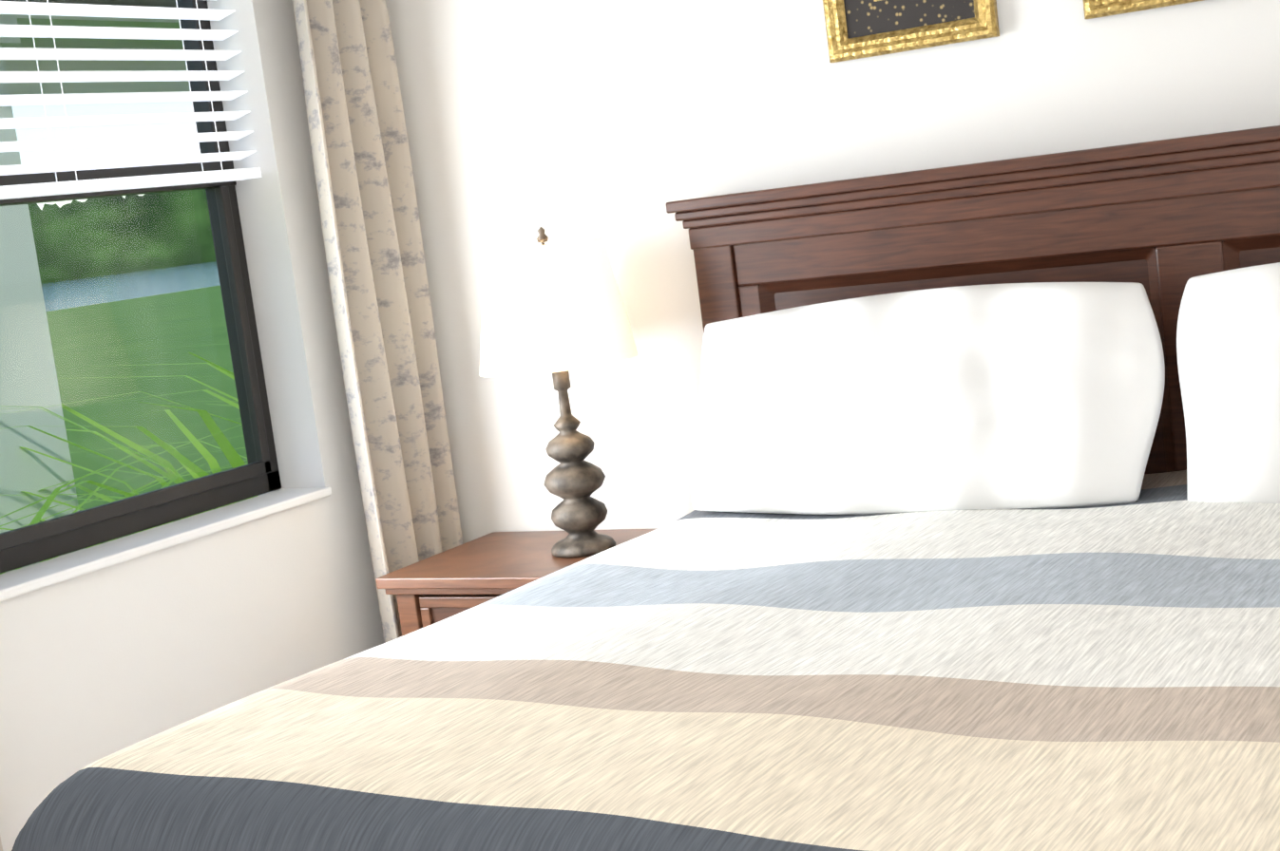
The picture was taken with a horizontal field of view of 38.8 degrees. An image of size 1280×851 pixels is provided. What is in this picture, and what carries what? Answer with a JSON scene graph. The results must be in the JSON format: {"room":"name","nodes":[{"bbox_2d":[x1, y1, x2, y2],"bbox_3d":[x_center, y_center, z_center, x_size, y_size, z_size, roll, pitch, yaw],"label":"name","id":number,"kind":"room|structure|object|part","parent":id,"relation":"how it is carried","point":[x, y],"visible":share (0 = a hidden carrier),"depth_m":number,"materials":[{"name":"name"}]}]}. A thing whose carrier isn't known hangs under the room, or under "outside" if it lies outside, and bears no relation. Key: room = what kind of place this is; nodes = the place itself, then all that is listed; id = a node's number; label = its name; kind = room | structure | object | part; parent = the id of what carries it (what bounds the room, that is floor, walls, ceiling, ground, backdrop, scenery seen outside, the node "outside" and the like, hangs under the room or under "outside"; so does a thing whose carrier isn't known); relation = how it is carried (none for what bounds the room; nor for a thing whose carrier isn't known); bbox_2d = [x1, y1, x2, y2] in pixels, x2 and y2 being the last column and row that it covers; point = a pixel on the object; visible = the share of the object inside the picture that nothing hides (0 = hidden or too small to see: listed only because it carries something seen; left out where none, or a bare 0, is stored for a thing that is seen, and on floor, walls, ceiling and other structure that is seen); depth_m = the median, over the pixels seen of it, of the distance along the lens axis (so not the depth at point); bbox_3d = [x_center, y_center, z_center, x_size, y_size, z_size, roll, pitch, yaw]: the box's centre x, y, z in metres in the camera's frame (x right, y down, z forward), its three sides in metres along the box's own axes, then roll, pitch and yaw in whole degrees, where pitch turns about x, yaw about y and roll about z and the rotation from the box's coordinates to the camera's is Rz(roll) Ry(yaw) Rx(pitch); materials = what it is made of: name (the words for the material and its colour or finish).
{"room":"bedroom","nodes":[
{"label":"bedroom","id":0,"kind":"room"},
{"bbox_2d":[0,0,383,850],"bbox_3d":[-1.781,-0.017,2.368,0.200,2.730,4.600,-3,8,30],"label":"wall","id":1,"kind":"structure","parent":0,"point":[105,663],"depth_m":3.88,"materials":[{"name":"white paint"}]},
{"bbox_2d":[0,0,281,573],"bbox_3d":[-1.173,-0.463,3.549,0.075,1.417,1.082,-3,8,30],"label":"window","id":2,"kind":"structure","parent":1,"relation":"in","point":[257,474],"depth_m":3.88,"materials":[{"name":"brown metal"}]},
{"bbox_2d":[0,0,261,199],"bbox_3d":[-1.143,-0.806,3.465,0.094,0.725,1.068,-3,8,30],"label":"window blinds","id":3,"kind":"object","parent":2,"relation":"attached to","point":[31,190],"visible":1,"depth_m":3.62,"materials":[{"name":"white plastic"}]},
{"bbox_2d":[0,487,331,601],"bbox_3d":[-1.006,0.240,3.594,0.143,0.020,1.082,-3,8,30],"label":"window sill","id":4,"kind":"structure","parent":1,"relation":"attached to","point":[55,570],"depth_m":3.60,"materials":[{"name":"white paint"}]},
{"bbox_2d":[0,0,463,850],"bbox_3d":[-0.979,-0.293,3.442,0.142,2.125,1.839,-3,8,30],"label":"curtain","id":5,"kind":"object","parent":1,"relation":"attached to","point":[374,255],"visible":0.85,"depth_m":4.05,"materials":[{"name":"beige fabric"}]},
{"bbox_2d":[386,0,1279,543],"bbox_3d":[1.016,-0.515,3.483,3.973,2.730,0.200,-3,8,30],"label":"wall","id":6,"kind":"structure","parent":0,"point":[617,124],"depth_m":3.93,"materials":[{"name":"white paint"}]},
{"bbox_2d":[822,0,999,62],"bbox_3d":[0.512,-0.921,3.553,0.350,0.370,0.026,-3,8,30],"label":"picture","id":7,"kind":"object","parent":6,"relation":"attached to","point":[859,28],"visible":1,"depth_m":3.58,"materials":[{"name":"gold metal"}]},
{"bbox_2d":[1082,0,1203,19],"bbox_3d":[0.965,-0.956,3.289,0.360,0.380,0.026,-3,8,30],"label":"picture","id":8,"kind":"object","parent":6,"relation":"attached to","point":[1095,9],"visible":0.88,"depth_m":3.36,"materials":[{"name":"gold metal"}]},
{"bbox_3d":[0.030,1.295,1.602,3.973,0.120,5.000,-3,8,30],"label":"floor carpet","id":9,"kind":"object","parent":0,"visible":0},
{"bbox_2d":[375,528,658,636],"bbox_3d":[-0.160,0.613,3.953,0.580,0.690,0.450,-3,8,30],"label":"nightstand","id":10,"kind":"object","parent":9,"relation":"on","point":[452,582],"visible":0.06,"depth_m":3.86,"materials":[{"name":"brown wood"}]},
{"bbox_2d":[479,226,638,557],"bbox_3d":[-0.163,-0.074,3.825,0.336,0.691,0.336,-3,8,30],"label":"lamp","id":11,"kind":"object","parent":10,"relation":"on","point":[556,310],"visible":0.98,"depth_m":3.70,"materials":[{"name":"white fabric"}]},
{"bbox_3d":[-0.186,-0.253,3.802,0.336,0.256,0.336,-3,8,30],"label":"lamp shade","id":12,"kind":"part","parent":11,"relation":"part of","materials":[{"name":"beige fabric"}]},
{"bbox_2d":[11,125,1279,850],"bbox_3d":[0.541,0.420,2.541,2.315,1.559,2.088,-3,8,32],"label":"bed","id":13,"kind":"object","parent":9,"relation":"on","point":[969,542],"visible":1,"depth_m":2.69,"materials":[{"name":"white fabric"}]},
{"bbox_2d":[11,455,1279,850],"bbox_3d":[0.549,0.723,2.527,2.328,0.990,1.990,-3,8,32],"label":"comforter","id":14,"kind":"object","parent":13,"relation":"on","point":[1082,666],"depth_m":2.26,"materials":[{"name":"fabric"}]},
{"bbox_2d":[689,281,1165,515],"bbox_3d":[0.503,-0.047,3.378,0.962,0.442,0.143,-3,-12,32],"label":"pillow","id":15,"kind":"object","parent":13,"relation":"on","point":[1035,398],"depth_m":3.29,"materials":[{"name":"white fabric"}]},
{"bbox_2d":[1175,236,1279,513],"bbox_3d":[1.318,-0.081,2.858,0.974,0.450,0.152,-3,-14,32],"label":"pillow","id":16,"kind":"object","parent":13,"relation":"on","point":[1228,330],"depth_m":3.01,"materials":[{"name":"white fabric"}]},
{"label":"outside","id":17,"kind":"structure","parent":0,"visible":0},
{"bbox_2d":[0,0,257,574],"bbox_3d":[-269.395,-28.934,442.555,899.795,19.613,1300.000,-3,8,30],"label":"outdoor view","id":18,"kind":"structure","parent":17,"point":[105,360],"depth_m":18.75,"materials":[{"name":"green plant"}]}
]}

